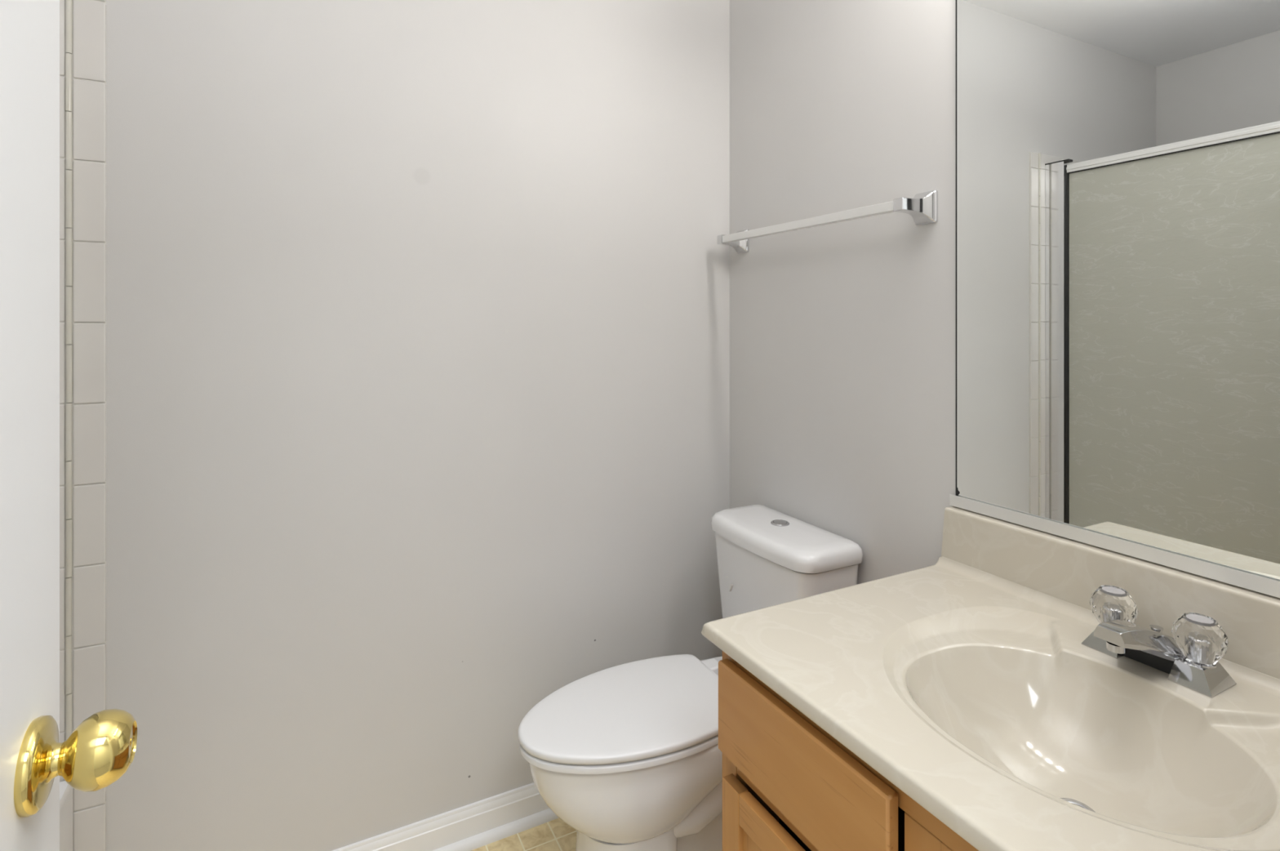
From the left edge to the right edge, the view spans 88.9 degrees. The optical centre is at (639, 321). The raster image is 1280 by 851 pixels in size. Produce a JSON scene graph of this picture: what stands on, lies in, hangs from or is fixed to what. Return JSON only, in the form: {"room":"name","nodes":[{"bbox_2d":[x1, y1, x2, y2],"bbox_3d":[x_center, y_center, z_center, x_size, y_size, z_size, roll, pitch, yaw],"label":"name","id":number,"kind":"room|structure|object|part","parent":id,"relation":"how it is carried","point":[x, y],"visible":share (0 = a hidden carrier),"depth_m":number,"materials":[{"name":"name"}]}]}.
{"room":"bathroom","nodes":[
{"label":"bathroom","id":0,"kind":"room"},
{"bbox_2d":[106,0,729,850],"bbox_3d":[-0.836,0.033,1.419,2.630,2.450,0.100,0,0,-27],"label":"wall","id":1,"kind":"structure","parent":0,"point":[417,312],"depth_m":1.50,"materials":[{"name":"paint"}]},
{"bbox_2d":[59,0,65,782],"bbox_3d":[-1.484,0.245,1.020,0.906,1.845,0.008,0,0,-27],"label":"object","id":2,"kind":"structure","parent":1,"relation":"attached to","point":[62,2],"depth_m":1.22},
{"bbox_2d":[65,0,72,740],"bbox_3d":[-1.076,0.245,1.230,0.010,1.846,0.013,0,0,-27],"label":"edging","id":3,"kind":"object","parent":1,"relation":"attached to","point":[68,3],"visible":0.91,"depth_m":1.23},
{"bbox_2d":[59,0,106,812],"bbox_3d":[-1.459,0.245,1.035,0.968,1.846,0.006,0,0,-27],"label":"grout","id":4,"kind":"structure","parent":1,"relation":"attached to","point":[73,77],"depth_m":1.23,"materials":[{"name":"grey"}]},
{"bbox_2d":[73,0,106,850],"bbox_3d":[-1.050,0.245,1.246,0.048,1.845,0.009,0,0,-27],"label":"wall tile","id":5,"kind":"structure","parent":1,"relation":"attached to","point":[89,15],"depth_m":1.24,"materials":[{"name":"white tile"}]},
{"bbox_2d":[332,782,559,850],"bbox_3d":[-0.375,1.214,1.585,1.460,0.090,0.030,0,0,-27],"label":"baseboard","id":6,"kind":"structure","parent":1,"relation":"attached to","point":[485,821],"depth_m":1.57,"materials":[{"name":"white wood"}]},
{"bbox_2d":[471,817,577,850],"bbox_3d":[-0.458,1.288,0.691,2.630,0.060,1.740,0,0,-27],"label":"floor","id":7,"kind":"structure","parent":0,"point":[556,834],"depth_m":1.58,"materials":[{"name":"beige tile"}]},
{"bbox_2d":[59,780,73,850],"bbox_3d":[-1.122,1.058,0.347,0.912,0.400,1.518,0,0,-27],"label":"bathtub","id":8,"kind":"object","parent":7,"relation":"on","point":[66,791],"visible":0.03,"depth_m":1.20,"materials":[{"name":"white ceramic"}]},
{"bbox_2d":[518,504,862,850],"bbox_3d":[0.091,0.873,1.455,0.738,0.771,0.384,0,0,-27],"label":"toilet","id":9,"kind":"object","parent":7,"relation":"on","point":[628,755],"visible":0.8,"depth_m":1.35,"materials":[{"name":"white ceramic"}]},
{"bbox_3d":[-0.025,0.826,1.395,0.478,0.019,0.320,0,0,-27],"label":"lid","id":10,"kind":"part","parent":9,"relation":"part of","materials":[{"name":"white plastic"}]},
{"bbox_3d":[-0.024,0.846,1.395,0.474,0.015,0.316,0,0,-27],"label":"seat","id":11,"kind":"part","parent":9,"relation":"part of","materials":[{"name":"white plastic"}]},
{"bbox_3d":[0.333,0.706,1.581,0.178,0.334,0.368,0,0,-27],"label":"tank","id":12,"kind":"part","parent":9,"relation":"part of","materials":[{"name":"white ceramic"}]},
{"bbox_3d":[0.333,0.515,1.581,0.193,0.047,0.384,0,0,-27],"label":"tank lid","id":13,"kind":"part","parent":9,"relation":"part of","materials":[{"name":"white ceramic"}]},
{"bbox_2d":[718,650,978,850],"bbox_3d":[0.537,0.874,0.797,0.564,0.769,0.768,0,0,-27],"label":"vanity cabinet","id":14,"kind":"object","parent":7,"relation":"on","point":[788,784],"visible":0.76,"depth_m":0.84,"materials":[{"name":"brown wood"}]},
{"bbox_3d":[0.206,0.909,0.848,0.007,0.368,0.236,0,0,-27],"label":"door","id":15,"kind":"part","parent":14,"relation":"part of","materials":[{"name":"brown wood"}]},
{"bbox_3d":[0.381,0.874,1.140,0.524,0.769,0.015,0,0,-27],"label":"panel","id":16,"kind":"part","parent":14,"relation":"part of","materials":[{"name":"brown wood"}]},
{"bbox_3d":[0.204,0.706,0.848,0.019,0.045,0.230,0,0,-27],"label":"door rail","id":17,"kind":"part","parent":14,"relation":"part of","materials":[{"name":"brown wood"}]},
{"bbox_3d":[0.225,0.661,0.852,0.018,0.040,0.308,0,0,-27],"label":"rail","id":18,"kind":"part","parent":14,"relation":"part of","materials":[{"name":"brown wood"}]},
{"bbox_3d":[0.201,0.582,0.853,0.019,0.136,0.326,0,0,-27],"label":"drawer","id":19,"kind":"part","parent":14,"relation":"part of","materials":[{"name":"brown wood"}]},
{"bbox_2d":[701,506,1279,850],"bbox_3d":[0.532,0.481,0.801,0.572,0.245,0.791,0,0,-27],"label":"countertop","id":20,"kind":"structure","parent":14,"relation":"on","point":[967,680],"depth_m":0.87,"materials":[{"name":"beige stone"}]},
{"bbox_2d":[1081,584,1236,697],"bbox_3d":[0.672,0.427,0.878,0.148,0.082,0.159,0,0,-27],"label":"faucet","id":21,"kind":"object","parent":20,"relation":"on","point":[1190,658],"visible":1,"depth_m":0.85,"materials":[{"name":"silver metal"}]},
{"bbox_3d":[0.683,0.413,0.941,0.057,0.054,0.057,0,0,-27],"label":"handle","id":22,"kind":"part","parent":21,"relation":"part of","materials":[{"name":"clear plastic"}]},
{"bbox_3d":[0.670,0.427,0.877,0.144,0.062,0.080,0,0,-27],"label":"spout","id":23,"kind":"part","parent":21,"relation":"part of","materials":[{"name":"silver metal"}]},
{"bbox_3d":[0.726,0.447,0.917,0.016,0.037,0.016,0,0,-27],"label":"lift rod","id":24,"kind":"part","parent":21,"relation":"part of","materials":[{"name":"silver metal"}]},
{"bbox_3d":[0.730,0.413,0.851,0.057,0.054,0.057,0,0,-27],"label":"handle","id":25,"kind":"part","parent":21,"relation":"part of","materials":[{"name":"clear plastic"}]},
{"bbox_2d":[729,0,955,584],"bbox_3d":[0.688,0.033,1.230,0.100,2.450,1.640,0,0,-27],"label":"wall","id":26,"kind":"structure","parent":0,"point":[842,335],"depth_m":1.53,"materials":[{"name":"paint"}]},
{"bbox_2d":[716,190,937,253],"bbox_3d":[0.403,-0.231,1.579,0.084,0.064,0.669,0,0,-27],"label":"towel bar","id":27,"kind":"object","parent":26,"relation":"attached to","point":[923,207],"visible":1,"depth_m":1.39,"materials":[{"name":"silver metal"}]},
{"bbox_3d":[0.377,-0.232,1.565,0.019,0.019,0.596,0,0,-27],"label":"rail","id":28,"kind":"part","parent":27,"relation":"part of","materials":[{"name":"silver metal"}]},
{"bbox_2d":[941,506,1279,679],"bbox_3d":[0.776,0.412,0.925,0.025,0.108,0.785,0,0,-27],"label":"backsplash","id":29,"kind":"structure","parent":26,"relation":"attached to","point":[1064,568],"depth_m":1.00,"materials":[{"name":"beige stone"}]},
{"bbox_2d":[949,0,1279,597],"bbox_3d":[0.783,-0.158,0.927,0.010,1.027,0.770,0,0,-27],"label":"wall mirror","id":30,"kind":"object","parent":26,"relation":"attached to","point":[1117,162],"visible":1,"depth_m":1.01,"materials":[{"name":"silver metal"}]},
{"bbox_3d":[-0.082,0.033,-0.032,2.430,2.450,0.110,0,0,-27],"label":"wall","id":31,"kind":"structure","parent":0,"visible":0},
{"bbox_2d":[0,0,137,850],"bbox_3d":[-0.309,0.232,0.256,0.092,2.028,0.604,0,0,-27],"label":"door","id":32,"kind":"structure","parent":31,"relation":"in","point":[100,749],"depth_m":0.45,"materials":[{"name":"white paint"}]},
{"bbox_3d":[-0.392,0.309,0.472,0.040,0.051,0.051,0,0,-27],"label":"knob","id":33,"kind":"part","parent":32,"relation":"part of","materials":[{"name":"gold metal"}]}
]}

